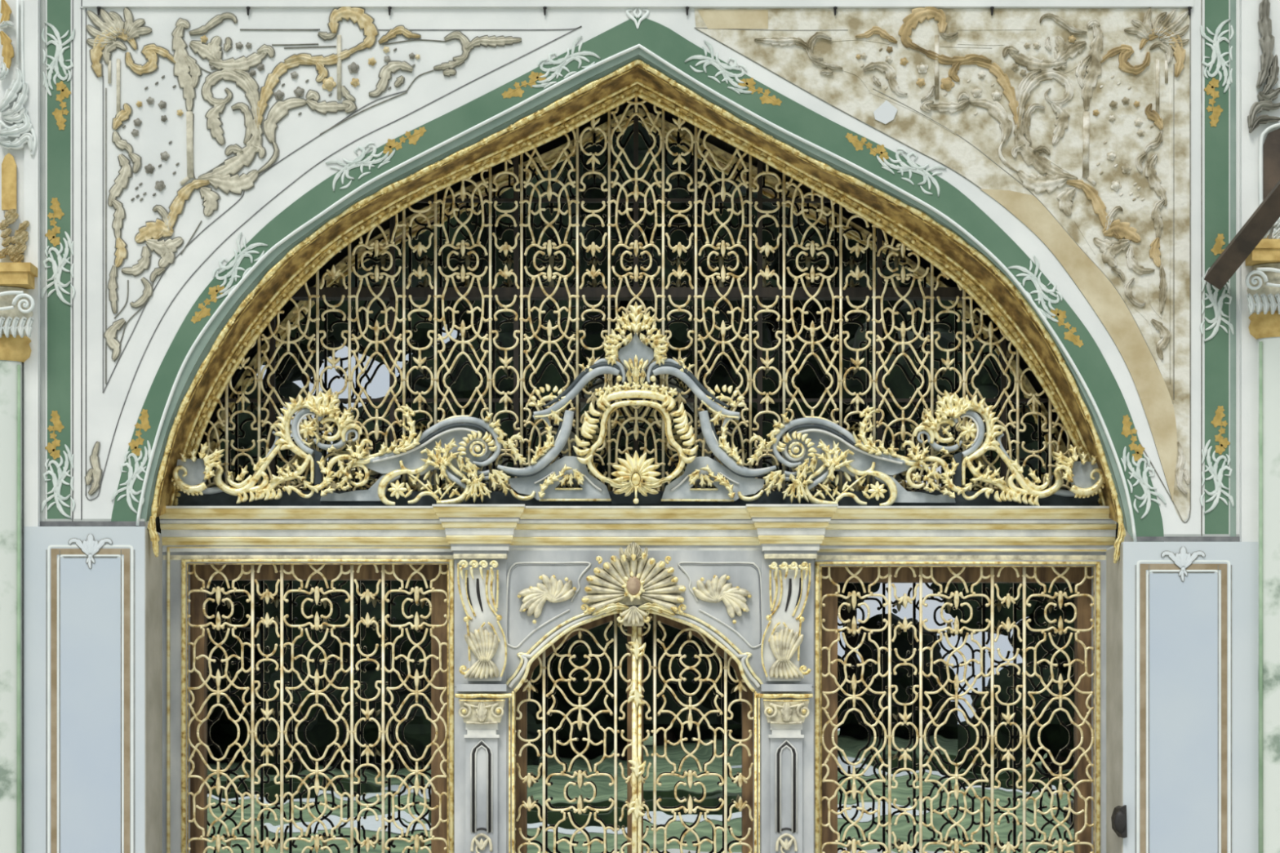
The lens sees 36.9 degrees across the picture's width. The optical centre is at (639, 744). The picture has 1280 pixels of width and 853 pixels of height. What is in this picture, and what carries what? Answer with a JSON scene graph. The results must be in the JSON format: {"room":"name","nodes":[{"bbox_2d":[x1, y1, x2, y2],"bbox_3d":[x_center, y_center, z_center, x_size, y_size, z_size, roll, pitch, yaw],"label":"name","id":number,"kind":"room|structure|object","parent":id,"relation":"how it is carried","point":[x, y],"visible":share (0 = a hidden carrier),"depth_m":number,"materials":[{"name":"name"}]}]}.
{"room":"palace courtyard","nodes":[
{"label":"palace courtyard","id":0,"kind":"room"},
{"bbox_2d":[23,0,162,852],"bbox_3d":[-3.456,-2.164,12.223,0.760,7.528,0.554,0,0,0],"label":"wall","id":1,"kind":"structure","parent":0,"point":[93,637],"depth_m":11.95,"materials":[{"name":"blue paint"}]},
{"bbox_2d":[68,533,112,568],"bbox_3d":[-3.420,-1.199,11.944,0.277,0.220,0.016,0,0,0],"label":"painted fleuron","id":2,"kind":"object","parent":1,"relation":"attached to","point":[90,547],"visible":1,"depth_m":11.94,"materials":[{"name":"grey paint"}]},
{"bbox_2d":[22,0,1239,852],"bbox_3d":[0.000,-2.175,12.275,10.600,7.550,0.550,0,0,0],"label":"wall","id":3,"kind":"structure","parent":0,"point":[104,409],"depth_m":12.00,"materials":[{"name":"white paint"}]},
{"bbox_2d":[0,0,36,262],"bbox_3d":[-4.527,-4.463,11.958,1.546,2.975,0.084,0,0,0],"label":"ornament","id":4,"kind":"object","parent":3,"relation":"attached to","point":[15,125],"visible":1,"depth_m":11.94,"materials":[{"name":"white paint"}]},
{"bbox_2d":[40,0,44,521],"bbox_3d":[-3.738,-3.656,11.997,0.040,4.583,0.006,0,0,0],"label":"trim","id":5,"kind":"structure","parent":3,"relation":"attached to","point":[42,2],"depth_m":11.99,"materials":[{"name":"grey paint"}]},
{"bbox_2d":[44,197,64,246],"bbox_3d":[-3.657,-3.260,11.996,0.121,0.308,0.003,0,0,0],"label":"flower","id":6,"kind":"object","parent":3,"relation":"attached to","point":[58,213],"visible":1,"depth_m":11.99,"materials":[{"name":"paint"}]},
{"bbox_2d":[44,410,64,459],"bbox_3d":[-3.657,-1.930,11.996,0.121,0.308,0.003,0,0,0],"label":"flower","id":7,"kind":"object","parent":3,"relation":"attached to","point":[58,426],"visible":1,"depth_m":11.99,"materials":[{"name":"paint"}]},
{"bbox_2d":[40,231,75,305],"bbox_3d":[-3.634,-2.971,11.993,0.212,0.465,0.010,0,0,0],"label":"painted arabesque","id":8,"kind":"object","parent":3,"relation":"attached to","point":[57,270],"visible":1,"depth_m":11.99,"materials":[{"name":"white paint"}]},
{"bbox_2d":[40,22,75,96],"bbox_3d":[-3.636,-4.279,11.993,0.212,0.465,0.010,0,0,0],"label":"painted arabesque","id":9,"kind":"object","parent":3,"relation":"attached to","point":[59,51],"visible":1,"depth_m":11.99,"materials":[{"name":"white paint"}]},
{"bbox_2d":[40,444,75,518],"bbox_3d":[-3.634,-1.641,11.993,0.212,0.465,0.010,0,0,0],"label":"painted arabesque","id":10,"kind":"object","parent":3,"relation":"attached to","point":[57,483],"visible":1,"depth_m":11.99,"materials":[{"name":"white paint"}]},
{"bbox_2d":[47,0,70,519],"bbox_3d":[-3.632,-3.659,12.000,0.145,4.579,0.006,0,0,0],"label":"trim","id":11,"kind":"structure","parent":3,"relation":"attached to","point":[58,11],"depth_m":12.00,"materials":[{"name":"paint"}]},
{"bbox_2d":[52,80,71,129],"bbox_3d":[-3.613,-3.990,11.996,0.121,0.308,0.003,0,0,0],"label":"flower","id":12,"kind":"object","parent":3,"relation":"attached to","point":[58,114],"visible":1,"depth_m":11.99,"materials":[{"name":"paint"}]},
{"bbox_2d":[40,519,145,526],"bbox_3d":[-3.426,-1.384,11.997,0.666,0.045,0.006,0,0,0],"label":"trim","id":13,"kind":"structure","parent":3,"relation":"attached to","point":[48,522],"depth_m":11.99,"materials":[{"name":"grey paint"}]},
{"bbox_2d":[111,440,151,513],"bbox_3d":[-3.172,-1.667,11.993,0.263,0.461,0.010,0,0,0],"label":"painted arabesque","id":14,"kind":"object","parent":3,"relation":"attached to","point":[132,477],"visible":1,"depth_m":11.99,"materials":[{"name":"white paint"}]},
{"bbox_2d":[128,408,150,456],"bbox_3d":[-3.127,-1.944,11.996,0.139,0.302,0.003,0,0,0],"label":"flower","id":15,"kind":"object","parent":3,"relation":"attached to","point":[144,425],"visible":1,"depth_m":11.99,"materials":[{"name":"paint"}]},
{"bbox_2d":[191,284,224,323],"bbox_3d":[-2.696,-2.751,11.996,0.222,0.248,0.003,0,0,0],"label":"flower","id":16,"kind":"object","parent":3,"relation":"attached to","point":[205,312],"visible":1,"depth_m":11.99,"materials":[{"name":"paint"}]},
{"bbox_2d":[212,231,267,298],"bbox_3d":[-2.498,-2.990,11.993,0.345,0.416,0.011,0,0,1],"label":"painted arabesque","id":17,"kind":"object","parent":3,"relation":"attached to","point":[238,258],"visible":1,"depth_m":11.99,"materials":[{"name":"white paint"}]},
{"bbox_2d":[84,6,521,495],"bbox_3d":[-2.105,-3.088,11.989,2.731,3.075,0.058,0,0,0],"label":"relief","id":18,"kind":"object","parent":3,"relation":"attached to","point":[112,27],"visible":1,"depth_m":11.98,"materials":[{"name":"grey paint"}]},
{"bbox_2d":[133,118,142,126],"bbox_3d":[-3.137,-3.884,11.993,0.042,0.053,0.037,0,0,-40],"label":"flower","id":19,"kind":"object","parent":18,"relation":"on","point":[137,122],"depth_m":11.99,"materials":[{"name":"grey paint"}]},
{"bbox_2d":[144,163,155,173],"bbox_3d":[-3.063,-3.595,11.993,0.051,0.062,0.043,0,0,40],"label":"flower","id":20,"kind":"object","parent":18,"relation":"on","point":[149,168],"depth_m":11.99,"materials":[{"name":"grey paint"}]},
{"bbox_2d":[154,180,165,191],"bbox_3d":[-2.998,-3.487,11.993,0.054,0.067,0.046,0,0,-40],"label":"flower","id":21,"kind":"object","parent":18,"relation":"on","point":[159,185],"depth_m":11.99,"materials":[{"name":"grey paint"}]},
{"bbox_2d":[157,100,166,109],"bbox_3d":[-2.985,-3.993,11.992,0.043,0.054,0.034,0,0,36],"label":"flower","id":22,"kind":"object","parent":18,"relation":"on","point":[162,104],"depth_m":11.99,"materials":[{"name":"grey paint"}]},
{"bbox_2d":[160,151,169,160],"bbox_3d":[-2.967,-3.674,11.993,0.046,0.060,0.040,0,0,-39],"label":"flower","id":23,"kind":"object","parent":18,"relation":"on","point":[164,156],"depth_m":11.99,"materials":[{"name":"grey paint"}]},
{"bbox_2d":[200,35,208,43],"bbox_3d":[-2.722,-4.403,11.992,0.039,0.049,0.033,0,0,-39],"label":"flower","id":24,"kind":"object","parent":18,"relation":"on","point":[203,39],"depth_m":11.99,"materials":[{"name":"gold metal"}]},
{"bbox_2d":[273,89,284,100],"bbox_3d":[-2.254,-4.055,11.993,0.053,0.064,0.044,0,0,39],"label":"flower","id":25,"kind":"object","parent":18,"relation":"on","point":[278,95],"depth_m":11.99,"materials":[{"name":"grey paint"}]},
{"bbox_2d":[293,86,304,97],"bbox_3d":[-2.130,-4.074,11.993,0.055,0.068,0.044,0,0,37],"label":"flower","id":26,"kind":"object","parent":18,"relation":"on","point":[299,91],"depth_m":11.99,"materials":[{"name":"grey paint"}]},
{"bbox_2d":[321,76,336,91],"bbox_3d":[-1.942,-4.122,11.993,0.071,0.092,0.059,0,0,-39],"label":"flower","id":27,"kind":"object","parent":18,"relation":"on","point":[328,84],"depth_m":11.99,"materials":[{"name":"gold metal"}]},
{"bbox_2d":[347,62,359,73],"bbox_3d":[-1.789,-4.225,11.993,0.058,0.070,0.048,0,0,39],"label":"flower","id":28,"kind":"object","parent":18,"relation":"on","point":[353,68],"depth_m":11.99,"materials":[{"name":"grey paint"}]},
{"bbox_2d":[350,78,359,87],"bbox_3d":[-1.780,-4.132,11.993,0.047,0.057,0.038,0,0,38],"label":"flower","id":29,"kind":"object","parent":18,"relation":"on","point":[355,82],"depth_m":11.99,"materials":[{"name":"gold metal"}]},
{"bbox_2d":[368,57,376,66],"bbox_3d":[-1.672,-4.263,11.992,0.042,0.054,0.035,0,0,-39],"label":"flower","id":30,"kind":"object","parent":18,"relation":"on","point":[371,62],"depth_m":11.99,"materials":[{"name":"gold metal"}]},
{"bbox_2d":[162,546,456,852],"bbox_3d":[-2.141,0.188,12.436,1.916,2.936,0.127,0,0,0],"label":"frame","id":31,"kind":"object","parent":3,"relation":"attached to","point":[175,575],"visible":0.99,"depth_m":12.39,"materials":[{"name":"metal"}]},
{"bbox_2d":[188,564,447,852],"bbox_3d":[-2.091,0.231,12.440,1.728,2.856,0.034,0,0,0],"label":"window grille","id":32,"kind":"object","parent":3,"relation":"attached to","point":[267,594],"visible":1,"depth_m":12.43,"materials":[{"name":"gold metal"}]},
{"bbox_2d":[190,564,447,852],"bbox_3d":[-2.107,0.228,12.585,1.778,2.904,0.070,0,0,0],"label":"window","id":33,"kind":"structure","parent":3,"relation":"in","point":[218,732],"depth_m":12.60,"materials":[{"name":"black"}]},
{"bbox_2d":[71,0,582,521],"bbox_3d":[-1.956,-3.512,11.999,3.184,4.275,0.006,0,0,0],"label":"trim","id":34,"kind":"structure","parent":3,"relation":"attached to","point":[575,28],"depth_m":12.00,"materials":[{"name":"paint"}]},
{"bbox_2d":[325,142,395,191],"bbox_3d":[-1.746,-3.608,11.993,0.437,0.308,0.011,0,0,0],"label":"painted arabesque","id":35,"kind":"object","parent":3,"relation":"attached to","point":[357,162],"visible":1,"depth_m":11.99,"materials":[{"name":"white paint"}]},
{"bbox_2d":[382,126,426,155],"bbox_3d":[-1.472,-3.765,11.996,0.275,0.184,0.003,0,0,0],"label":"flower","id":36,"kind":"object","parent":3,"relation":"attached to","point":[417,134],"visible":1,"depth_m":11.99,"materials":[{"name":"paint"}]},
{"bbox_2d":[502,71,546,98],"bbox_3d":[-0.725,-4.117,11.996,0.281,0.169,0.003,0,0,0],"label":"flower","id":37,"kind":"object","parent":3,"relation":"attached to","point":[534,77],"visible":1,"depth_m":11.99,"materials":[{"name":"paint"}]},
{"bbox_2d":[531,35,600,88],"bbox_3d":[-0.461,-4.259,11.993,0.431,0.331,0.011,0,0,0],"label":"painted arabesque","id":38,"kind":"object","parent":3,"relation":"attached to","point":[562,62],"visible":1,"depth_m":11.99,"materials":[{"name":"white paint"}]},
{"bbox_2d":[515,613,753,852],"bbox_3d":[-0.039,0.395,12.585,1.668,2.571,0.070,0,0,0],"label":"door","id":39,"kind":"structure","parent":3,"relation":"in","point":[529,724],"depth_m":12.60,"materials":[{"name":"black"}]},
{"bbox_2d":[505,550,764,852],"bbox_3d":[-0.036,0.201,12.414,1.673,2.897,0.173,0,0,0],"label":"door surround","id":40,"kind":"object","parent":3,"relation":"attached to","point":[545,592],"visible":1,"depth_m":12.37,"materials":[{"name":"grey stone"}]},
{"bbox_2d":[515,613,631,852],"bbox_3d":[-0.419,0.393,12.440,0.805,2.531,0.035,0,0,0],"label":"door leaf","id":41,"kind":"structure","parent":40,"relation":"attached to","point":[529,778],"depth_m":12.43,"materials":[{"name":"gold metal"}]},
{"bbox_2d":[627,626,645,852],"bbox_3d":[-0.021,0.445,12.398,0.120,2.420,0.056,0,0,0],"label":"post","id":42,"kind":"object","parent":41,"relation":"attached to","point":[637,650],"visible":1,"depth_m":12.39,"materials":[{"name":"metal"}]},
{"bbox_2d":[581,541,686,626],"bbox_3d":[-0.041,-1.030,12.325,0.676,0.539,0.150,0,0,0],"label":"shell ornament","id":43,"kind":"object","parent":40,"relation":"attached to","point":[633,579],"visible":1,"depth_m":12.31,"materials":[{"name":"metal"}]},
{"bbox_2d":[636,613,753,852],"bbox_3d":[0.363,0.393,12.440,0.784,2.531,0.035,0,0,0],"label":"door leaf","id":44,"kind":"structure","parent":40,"relation":"attached to","point":[690,722],"depth_m":12.43,"materials":[{"name":"gold metal"}]},
{"bbox_2d":[135,44,1137,542],"bbox_3d":[-0.022,-2.818,11.996,6.252,3.110,0.022,0,0,0],"label":"trim","id":45,"kind":"structure","parent":3,"relation":"attached to","point":[969,235],"depth_m":11.99,"materials":[{"name":"white paint"}]},
{"bbox_2d":[140,47,1133,538],"bbox_3d":[-0.022,-2.815,12.025,6.235,3.100,0.050,0,0,0],"label":"trim","id":46,"kind":"structure","parent":3,"relation":"attached to","point":[204,345],"depth_m":12.01,"materials":[{"name":"grey paint"}]},
{"bbox_2d":[80,0,1193,8],"bbox_3d":[-0.023,-5.269,11.991,6.954,1.342,0.022,0,0,0],"label":"trim","id":47,"kind":"structure","parent":3,"relation":"attached to","point":[86,3],"depth_m":11.98,"materials":[{"name":"white paint"}]},
{"bbox_2d":[147,59,1126,563],"bbox_3d":[-0.021,-2.713,12.242,6.125,3.163,0.516,0,0,0],"label":"trim","id":48,"kind":"structure","parent":3,"relation":"attached to","point":[945,250],"depth_m":12.28,"materials":[{"name":"metal"}]},
{"bbox_2d":[111,16,1164,542],"bbox_3d":[-0.018,-2.910,11.998,6.585,3.290,0.004,0,0,0],"label":"trim","id":49,"kind":"structure","parent":3,"relation":"attached to","point":[667,44],"depth_m":12.00,"materials":[{"name":"paint"}]},
{"bbox_2d":[626,8,648,29],"bbox_3d":[-0.015,-4.533,11.994,0.146,0.133,0.007,0,0,0],"label":"ornament","id":50,"kind":"object","parent":3,"relation":"attached to","point":[628,14],"visible":1,"depth_m":11.99,"materials":[{"name":"white paint"}]},
{"bbox_2d":[159,504,1116,559],"bbox_3d":[-0.010,-1.358,12.350,6.138,0.338,0.340,0,0,0],"label":"crown molding","id":51,"kind":"structure","parent":3,"relation":"attached to","point":[471,531],"depth_m":12.33,"materials":[{"name":"paint"}]},
{"bbox_2d":[173,491,1101,506],"bbox_3d":[-0.018,-1.576,12.390,6.092,0.103,0.060,0,0,0],"label":"ledge","id":52,"kind":"object","parent":51,"relation":"on","point":[221,499],"visible":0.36,"depth_m":12.36,"materials":[{"name":"stone"}]},
{"bbox_2d":[204,96,1071,491],"bbox_3d":[-0.008,-2.868,12.440,5.911,2.667,0.032,0,0,0],"label":"grille","id":53,"kind":"object","parent":51,"relation":"on","point":[348,380],"visible":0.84,"depth_m":12.43,"materials":[{"name":"gold metal"}]},
{"bbox_2d":[171,302,1104,506],"bbox_3d":[-0.008,-2.167,12.290,5.966,1.307,0.180,0,0,0],"label":"carved crest","id":54,"kind":"object","parent":51,"relation":"on","point":[817,450],"visible":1,"depth_m":12.28,"materials":[{"name":"gold paint"}]},
{"bbox_2d":[355,470,364,479],"bbox_3d":[-1.798,-1.723,12.300,0.058,0.061,0.020,0,0,0],"label":"flower","id":55,"kind":"object","parent":54,"relation":"on","point":[358,475],"depth_m":12.30,"materials":[{"name":"metal"}]},
{"bbox_2d":[911,471,920,481],"bbox_3d":[1.772,-1.713,12.300,0.058,0.061,0.020,0,0,0],"label":"flower","id":56,"kind":"object","parent":54,"relation":"on","point":[915,476],"depth_m":12.30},
{"bbox_2d":[195,97,1080,491],"bbox_3d":[-0.008,-2.993,12.585,6.232,2.940,0.070,0,0,0],"label":"window","id":57,"kind":"structure","parent":3,"relation":"in","point":[288,380],"depth_m":12.60,"materials":[{"name":"black glass"}]},
{"bbox_2d":[684,40,751,94],"bbox_3d":[0.489,-4.228,11.993,0.424,0.340,0.011,0,0,0],"label":"painted arabesque","id":58,"kind":"object","parent":3,"relation":"attached to","point":[716,63],"visible":1,"depth_m":11.99,"materials":[{"name":"white paint"}]},
{"bbox_2d":[737,77,782,106],"bbox_3d":[0.750,-4.074,11.996,0.278,0.176,0.003,0,0,0],"label":"flower","id":59,"kind":"object","parent":3,"relation":"attached to","point":[749,83],"visible":1,"depth_m":11.99,"materials":[{"name":"paint"}]},
{"bbox_2d":[845,133,888,161],"bbox_3d":[1.421,-3.728,11.996,0.276,0.183,0.003,0,0,0],"label":"flower","id":60,"kind":"object","parent":3,"relation":"attached to","point":[856,144],"visible":1,"depth_m":11.99,"materials":[{"name":"paint"}]},
{"bbox_2d":[873,100,897,124],"bbox_3d":[1.534,-3.947,11.993,0.150,0.150,0.006,0,0,0],"label":"paper label","id":61,"kind":"object","parent":3,"relation":"attached to","point":[886,113],"visible":1,"depth_m":11.99,"materials":[{"name":"grey"}]},
{"bbox_2d":[876,147,946,196],"bbox_3d":[1.696,-3.573,11.993,0.438,0.306,0.011,0,0,0],"label":"painted arabesque","id":62,"kind":"object","parent":3,"relation":"attached to","point":[913,167],"visible":1,"depth_m":11.99,"materials":[{"name":"white paint"}]},
{"bbox_2d":[697,9,1177,501],"bbox_3d":[1.859,-3.051,11.995,2.998,3.074,0.003,0,0,0],"label":"trim","id":63,"kind":"structure","parent":3,"relation":"attached to","point":[1096,288],"depth_m":11.99,"materials":[{"name":"beige paint"}]},
{"bbox_2d":[694,8,1190,520],"bbox_3d":[1.888,-2.993,11.998,3.097,3.207,0.004,0,0,0],"label":"spandrel panel","id":64,"kind":"object","parent":3,"relation":"attached to","point":[844,91],"depth_m":12.00,"materials":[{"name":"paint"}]},
{"bbox_2d":[694,0,1202,536],"bbox_3d":[1.926,-3.475,11.999,3.173,4.350,0.006,0,0,0],"label":"trim","id":65,"kind":"structure","parent":3,"relation":"attached to","point":[1201,0],"depth_m":12.00,"materials":[{"name":"grey paint"}]},
{"bbox_2d":[822,567,1091,852],"bbox_3d":[2.076,0.236,12.585,1.862,2.888,0.070,0,0,0],"label":"window","id":66,"kind":"structure","parent":3,"relation":"in","point":[1060,736],"depth_m":12.60,"materials":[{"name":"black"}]},
{"bbox_2d":[822,567,1093,852],"bbox_3d":[2.058,0.241,12.440,1.805,2.835,0.034,0,0,0],"label":"window grille","id":67,"kind":"object","parent":3,"relation":"attached to","point":[993,736],"visible":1,"depth_m":12.43,"materials":[{"name":"gold metal"}]},
{"bbox_2d":[812,548,1106,852],"bbox_3d":[2.099,0.198,12.436,1.968,2.916,0.127,0,0,0],"label":"frame","id":68,"kind":"object","parent":3,"relation":"attached to","point":[1098,566],"visible":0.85,"depth_m":12.39,"materials":[{"name":"gold metal"}]},
{"bbox_2d":[754,6,1190,494],"bbox_3d":[2.076,-3.087,11.989,2.723,3.062,0.058,0,0,0],"label":"relief","id":69,"kind":"object","parent":3,"relation":"attached to","point":[1042,70],"visible":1,"depth_m":11.98,"materials":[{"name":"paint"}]},
{"bbox_2d":[900,57,908,66],"bbox_3d":[1.651,-4.263,11.992,0.042,0.054,0.034,0,0,-37],"label":"flower","id":70,"kind":"object","parent":69,"relation":"on","point":[904,61],"depth_m":11.99,"materials":[{"name":"paint"}]},
{"bbox_2d":[915,78,925,87],"bbox_3d":[1.753,-4.132,11.993,0.046,0.057,0.039,0,0,40],"label":"flower","id":71,"kind":"object","parent":69,"relation":"on","point":[921,82],"depth_m":11.99,"materials":[{"name":"paint"}]},
{"bbox_2d":[916,62,928,73],"bbox_3d":[1.764,-4.225,11.993,0.058,0.070,0.049,0,0,-40],"label":"flower","id":72,"kind":"object","parent":69,"relation":"on","point":[922,68],"depth_m":11.99,"materials":[{"name":"paint"}]},
{"bbox_2d":[940,76,955,91],"bbox_3d":[1.921,-4.122,11.993,0.072,0.092,0.058,0,0,-38],"label":"flower","id":73,"kind":"object","parent":69,"relation":"on","point":[947,83],"depth_m":11.99,"materials":[{"name":"paint"}]},
{"bbox_2d":[971,86,982,97],"bbox_3d":[2.103,-4.074,11.993,0.054,0.068,0.045,0,0,39],"label":"flower","id":74,"kind":"object","parent":69,"relation":"on","point":[976,91],"depth_m":11.99,"materials":[{"name":"paint"}]},
{"bbox_2d":[991,89,1002,100],"bbox_3d":[2.229,-4.055,11.993,0.053,0.064,0.044,0,0,-40],"label":"flower","id":75,"kind":"object","parent":69,"relation":"on","point":[996,95],"depth_m":11.99,"materials":[{"name":"paint"}]},
{"bbox_2d":[1106,151,1115,160],"bbox_3d":[2.945,-3.674,11.992,0.048,0.060,0.038,0,0,-37],"label":"flower","id":76,"kind":"object","parent":69,"relation":"on","point":[1111,156],"depth_m":11.99,"materials":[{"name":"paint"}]},
{"bbox_2d":[1109,100,1117,109],"bbox_3d":[2.957,-3.993,11.992,0.041,0.054,0.036,0,0,39],"label":"flower","id":77,"kind":"object","parent":69,"relation":"on","point":[1113,104],"depth_m":11.99,"materials":[{"name":"paint"}]},
{"bbox_2d":[1111,180,1121,191],"bbox_3d":[2.975,-3.487,11.993,0.055,0.067,0.044,0,0,-37],"label":"flower","id":78,"kind":"object","parent":69,"relation":"on","point":[1116,185],"depth_m":11.99,"materials":[{"name":"paint"}]},
{"bbox_2d":[1121,163,1131,173],"bbox_3d":[3.039,-3.595,11.993,0.052,0.062,0.042,0,0,-38],"label":"flower","id":79,"kind":"object","parent":69,"relation":"on","point":[1126,168],"depth_m":11.99,"materials":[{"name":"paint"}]},
{"bbox_2d":[1134,118,1142,126],"bbox_3d":[3.115,-3.884,11.992,0.044,0.053,0.035,0,0,-37],"label":"flower","id":80,"kind":"object","parent":69,"relation":"on","point":[1138,122],"depth_m":11.99,"materials":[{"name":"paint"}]},
{"bbox_2d":[1008,255,1062,322],"bbox_3d":[2.468,-2.844,11.992,0.342,0.418,0.011,0,0,-1],"label":"painted arabesque","id":81,"kind":"object","parent":3,"relation":"attached to","point":[1038,285],"visible":1,"depth_m":11.99,"materials":[{"name":"white paint"}]},
{"bbox_2d":[1049,308,1084,347],"bbox_3d":[2.662,-2.603,11.996,0.219,0.250,0.003,0,0,0],"label":"flower","id":82,"kind":"object","parent":3,"relation":"attached to","point":[1068,335],"visible":1,"depth_m":11.99,"materials":[{"name":"paint"}]},
{"bbox_2d":[1121,414,1144,461],"bbox_3d":[3.080,-1.911,11.996,0.147,0.297,0.003,0,0,0],"label":"flower","id":83,"kind":"object","parent":3,"relation":"attached to","point":[1126,431],"visible":1,"depth_m":11.99,"materials":[{"name":"paint"}]},
{"bbox_2d":[1120,446,1166,519],"bbox_3d":[3.146,-1.632,11.993,0.286,0.455,0.010,0,0,0],"label":"painted arabesque","id":84,"kind":"object","parent":3,"relation":"attached to","point":[1143,481],"visible":1,"depth_m":11.99,"materials":[{"name":"white paint"}]},
{"bbox_2d":[1136,533,1239,541],"bbox_3d":[3.431,-1.290,11.997,0.656,0.045,0.006,0,0,0],"label":"trim","id":85,"kind":"structure","parent":3,"relation":"attached to","point":[1167,537],"depth_m":11.99,"materials":[{"name":"grey paint"}]},
{"bbox_2d":[1204,77,1222,127],"bbox_3d":[3.583,-4.010,11.996,0.121,0.308,0.003,0,0,0],"label":"flower","id":86,"kind":"object","parent":3,"relation":"attached to","point":[1216,111],"visible":1,"depth_m":11.99,"materials":[{"name":"paint"}]},
{"bbox_2d":[1204,0,1228,533],"bbox_3d":[3.604,-3.609,12.000,0.150,4.679,0.006,0,0,0],"label":"trim","id":87,"kind":"structure","parent":3,"relation":"attached to","point":[1216,11],"depth_m":12.00,"materials":[{"name":"paint"}]},
{"bbox_2d":[1200,18,1234,93],"bbox_3d":[3.606,-4.299,11.993,0.212,0.465,0.010,0,0,0],"label":"painted arabesque","id":88,"kind":"object","parent":3,"relation":"attached to","point":[1216,53],"visible":1,"depth_m":11.99,"materials":[{"name":"white paint"}]},
{"bbox_2d":[1200,440,1234,513],"bbox_3d":[3.604,-1.671,11.993,0.212,0.465,0.010,0,0,0],"label":"painted arabesque","id":89,"kind":"object","parent":3,"relation":"attached to","point":[1217,478],"visible":1,"depth_m":11.99,"materials":[{"name":"white paint"}]},
{"bbox_2d":[1200,267,1234,342],"bbox_3d":[3.604,-2.746,11.993,0.212,0.465,0.010,0,0,0],"label":"painted arabesque","id":90,"kind":"object","parent":3,"relation":"attached to","point":[1217,307],"visible":0.98,"depth_m":11.99,"materials":[{"name":"white paint"}]},
{"bbox_2d":[1210,233,1225,255],"bbox_3d":[3.627,-3.035,11.996,0.121,0.308,0.003,0,0,0],"label":"flower","id":91,"kind":"object","parent":3,"relation":"attached to","point":[1216,249],"visible":0.47,"depth_m":11.99,"materials":[{"name":"paint"}]},
{"bbox_2d":[1210,405,1230,454],"bbox_3d":[3.627,-1.960,11.996,0.121,0.308,0.003,0,0,0],"label":"flower","id":92,"kind":"object","parent":3,"relation":"attached to","point":[1216,421],"visible":1,"depth_m":11.99,"materials":[{"name":"paint"}]},
{"bbox_2d":[1230,0,1235,536],"bbox_3d":[3.706,-3.608,11.997,0.035,4.678,0.006,0,0,0],"label":"trim","id":93,"kind":"structure","parent":3,"relation":"attached to","point":[1233,2],"depth_m":11.99,"materials":[{"name":"grey paint"}]},
{"bbox_2d":[1204,180,1279,289],"bbox_3d":[3.786,-3.213,11.475,0.172,0.796,1.130,0,0,-24],"label":"brace","id":94,"kind":"object","parent":3,"relation":"attached to","point":[1268,212],"visible":1,"depth_m":11.63,"materials":[{"name":"wood"}]},
{"bbox_2d":[1247,0,1279,239],"bbox_3d":[4.531,-4.514,11.952,1.503,2.831,0.096,0,0,0],"label":"ornament","id":95,"kind":"object","parent":3,"relation":"attached to","point":[1268,107],"visible":0.7,"depth_m":11.94,"materials":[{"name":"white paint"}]},
{"bbox_2d":[1106,0,1258,852],"bbox_3d":[3.426,-2.164,12.223,0.849,7.528,0.554,0,0,0],"label":"wall","id":96,"kind":"structure","parent":0,"point":[1182,657],"depth_m":11.95,"materials":[{"name":"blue paint"}]},
{"bbox_2d":[1111,804,1127,838],"bbox_3d":[2.981,0.480,11.970,0.083,0.204,0.160,0,0,0],"label":"iron bracket","id":97,"kind":"object","parent":96,"relation":"attached to","point":[1118,817],"visible":1,"depth_m":11.91,"materials":[{"name":"metal"}]},
{"bbox_2d":[1160,546,1205,582],"bbox_3d":[3.380,-1.119,11.944,0.277,0.220,0.016,0,0,0],"label":"painted fleuron","id":98,"kind":"object","parent":96,"relation":"attached to","point":[1183,560],"visible":1,"depth_m":11.94,"materials":[{"name":"grey paint"}]},
{"bbox_3d":[0.000,1.650,14.050,7.188,0.100,4.100,0,0,0],"label":"floor","id":99,"kind":"structure","parent":0,"visible":0},
{"bbox_2d":[454,684,511,852],"bbox_3d":[-1.006,0.632,12.382,0.376,2.031,0.235,0,0,0],"label":"pilaster","id":100,"kind":"object","parent":99,"relation":"on","point":[480,709],"visible":1,"depth_m":12.33,"materials":[{"name":"grey stone"}]},
{"bbox_2d":[454,558,506,686],"bbox_3d":[-1.023,-0.798,12.370,0.343,0.855,0.259,0,0,0],"label":"bracket","id":101,"kind":"object","parent":100,"relation":"on","point":[480,584],"visible":1,"depth_m":12.30,"materials":[{"name":"metal"}]},
{"bbox_2d":[755,684,813,852],"bbox_3d":[0.929,0.632,12.382,0.375,2.031,0.235,0,0,0],"label":"pilaster","id":102,"kind":"object","parent":99,"relation":"on","point":[787,709],"visible":1,"depth_m":12.33,"materials":[{"name":"grey stone"}]},
{"bbox_2d":[760,553,813,686],"bbox_3d":[0.946,-0.798,12.370,0.343,0.855,0.259,0,0,0],"label":"bracket","id":103,"kind":"object","parent":102,"relation":"on","point":[787,648],"visible":1,"depth_m":12.30,"materials":[{"name":"metal"}]},
{"bbox_3d":[0.000,1.663,5.450,90.000,0.115,14.100,0,0,0],"label":"ground","id":104,"kind":"structure","parent":0,"visible":0},
{"bbox_2d":[0,262,37,852],"bbox_3d":[-4.083,-0.685,11.933,0.707,4.556,0.255,0,0,0],"label":"wall column","id":105,"kind":"structure","parent":104,"relation":"on","point":[16,321],"depth_m":11.89,"materials":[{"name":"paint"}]},
{"bbox_2d":[1244,239,1279,852],"bbox_3d":[4.083,-0.757,11.933,0.707,4.700,0.255,0,0,0],"label":"wall column","id":106,"kind":"structure","parent":104,"relation":"on","point":[1263,297],"depth_m":11.89,"materials":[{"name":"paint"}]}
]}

